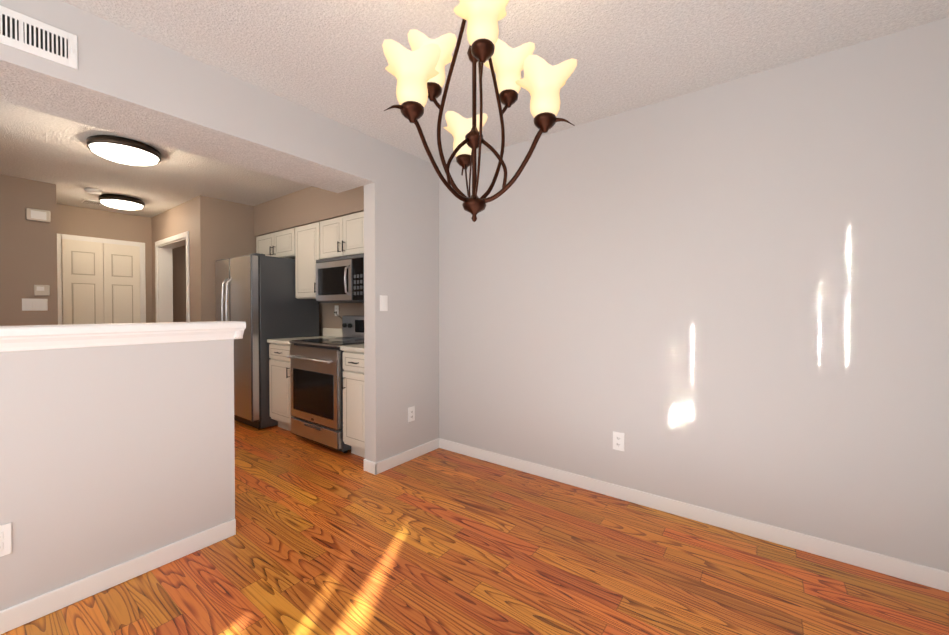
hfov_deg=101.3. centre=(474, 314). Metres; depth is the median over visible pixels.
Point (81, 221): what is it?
wall
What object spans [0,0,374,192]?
bulkhead
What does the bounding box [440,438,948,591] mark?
baseboard
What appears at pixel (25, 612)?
baseboard
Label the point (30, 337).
trim
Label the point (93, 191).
smoke detector
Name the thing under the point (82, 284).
closet door
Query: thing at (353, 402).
base cabinet
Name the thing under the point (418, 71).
chandelier
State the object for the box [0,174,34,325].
wall
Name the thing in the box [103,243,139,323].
closet door
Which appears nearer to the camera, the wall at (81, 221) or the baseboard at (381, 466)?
the baseboard at (381, 466)
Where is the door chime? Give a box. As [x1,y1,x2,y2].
[26,208,49,222]
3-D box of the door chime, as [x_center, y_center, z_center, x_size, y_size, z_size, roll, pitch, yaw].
[-4.184,-0.950,3.732,0.048,0.110,0.155,1,1,37]
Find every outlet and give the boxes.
[0,523,11,556]
[334,305,341,318]
[408,406,414,421]
[613,431,623,450]
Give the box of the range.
[286,316,363,452]
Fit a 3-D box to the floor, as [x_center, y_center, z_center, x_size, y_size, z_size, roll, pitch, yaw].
[-2.158,1.222,2.437,8.180,0.100,6.950,1,1,37]
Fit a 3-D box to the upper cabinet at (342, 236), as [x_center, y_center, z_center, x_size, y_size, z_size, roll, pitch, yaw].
[-1.133,-0.732,3.743,0.759,0.383,0.378,1,1,37]
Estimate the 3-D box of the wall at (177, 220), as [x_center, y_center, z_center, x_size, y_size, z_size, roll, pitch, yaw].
[-3.675,-0.079,4.845,1.570,2.440,0.150,1,1,37]
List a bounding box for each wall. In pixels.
[0,139,438,610]
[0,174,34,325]
[33,180,57,324]
[56,203,185,324]
[151,198,195,322]
[195,195,255,321]
[319,17,948,571]
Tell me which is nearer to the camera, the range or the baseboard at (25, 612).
the baseboard at (25, 612)
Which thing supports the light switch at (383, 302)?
attached to the wall at (111, 456)
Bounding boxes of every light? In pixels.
[86,135,160,165]
[99,194,144,209]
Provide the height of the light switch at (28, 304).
0.116 m
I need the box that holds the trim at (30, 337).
[0,321,245,351]
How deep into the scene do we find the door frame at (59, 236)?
4.85 m
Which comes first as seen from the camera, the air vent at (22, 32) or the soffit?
the air vent at (22, 32)
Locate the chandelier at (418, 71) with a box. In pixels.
[382,0,576,221]
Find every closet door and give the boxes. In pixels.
[61,239,103,324]
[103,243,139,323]
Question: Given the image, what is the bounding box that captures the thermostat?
[34,285,49,295]
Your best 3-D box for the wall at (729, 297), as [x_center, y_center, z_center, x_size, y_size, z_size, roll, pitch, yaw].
[-0.108,-0.060,3.325,5.970,2.440,0.150,1,1,37]
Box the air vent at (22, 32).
[0,5,77,69]
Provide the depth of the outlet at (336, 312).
4.26 m
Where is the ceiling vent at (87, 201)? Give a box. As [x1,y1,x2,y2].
[81,199,101,204]
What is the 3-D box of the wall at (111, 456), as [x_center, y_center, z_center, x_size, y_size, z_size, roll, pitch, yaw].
[-1.912,-0.034,1.334,0.128,2.440,5.200,1,1,37]
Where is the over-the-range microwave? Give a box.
[316,253,363,302]
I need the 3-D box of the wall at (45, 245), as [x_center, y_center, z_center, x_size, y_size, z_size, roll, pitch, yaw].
[-4.581,-0.070,4.098,1.010,2.440,0.150,1,1,37]
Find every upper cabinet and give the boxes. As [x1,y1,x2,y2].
[256,227,295,258]
[295,222,319,298]
[320,211,363,258]
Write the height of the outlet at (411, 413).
0.116 m
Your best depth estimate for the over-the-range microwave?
3.56 m
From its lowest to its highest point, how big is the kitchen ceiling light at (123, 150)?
0.110 m
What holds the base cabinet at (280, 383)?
on the floor
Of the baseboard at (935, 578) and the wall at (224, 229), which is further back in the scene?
the wall at (224, 229)
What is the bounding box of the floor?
[1,420,948,634]
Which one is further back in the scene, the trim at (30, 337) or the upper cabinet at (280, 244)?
the upper cabinet at (280, 244)
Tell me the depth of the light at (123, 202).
4.23 m
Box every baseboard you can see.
[0,519,235,634]
[372,438,439,474]
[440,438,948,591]
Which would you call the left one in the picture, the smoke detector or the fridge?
the smoke detector
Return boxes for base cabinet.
[267,328,342,430]
[340,344,364,457]
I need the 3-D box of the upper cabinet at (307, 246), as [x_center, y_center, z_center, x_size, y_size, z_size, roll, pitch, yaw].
[-1.627,-0.549,4.113,0.464,0.758,0.378,1,1,37]
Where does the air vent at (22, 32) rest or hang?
attached to the bulkhead
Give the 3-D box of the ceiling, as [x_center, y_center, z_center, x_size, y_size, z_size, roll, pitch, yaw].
[-2.158,-1.318,2.404,8.180,0.100,6.950,1,1,37]
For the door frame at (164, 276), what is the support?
attached to the wall at (177, 220)
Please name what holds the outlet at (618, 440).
attached to the wall at (729, 297)
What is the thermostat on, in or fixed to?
attached to the wall at (17, 278)
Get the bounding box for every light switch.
[22,298,47,310]
[380,295,387,310]
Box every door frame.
[57,233,145,324]
[155,231,189,322]
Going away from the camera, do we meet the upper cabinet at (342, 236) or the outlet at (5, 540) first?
the outlet at (5, 540)
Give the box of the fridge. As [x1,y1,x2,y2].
[215,253,318,428]
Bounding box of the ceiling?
[0,0,948,217]
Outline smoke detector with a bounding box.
[85,188,101,194]
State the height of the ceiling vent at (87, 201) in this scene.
0.010 m
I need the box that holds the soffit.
[254,186,363,236]

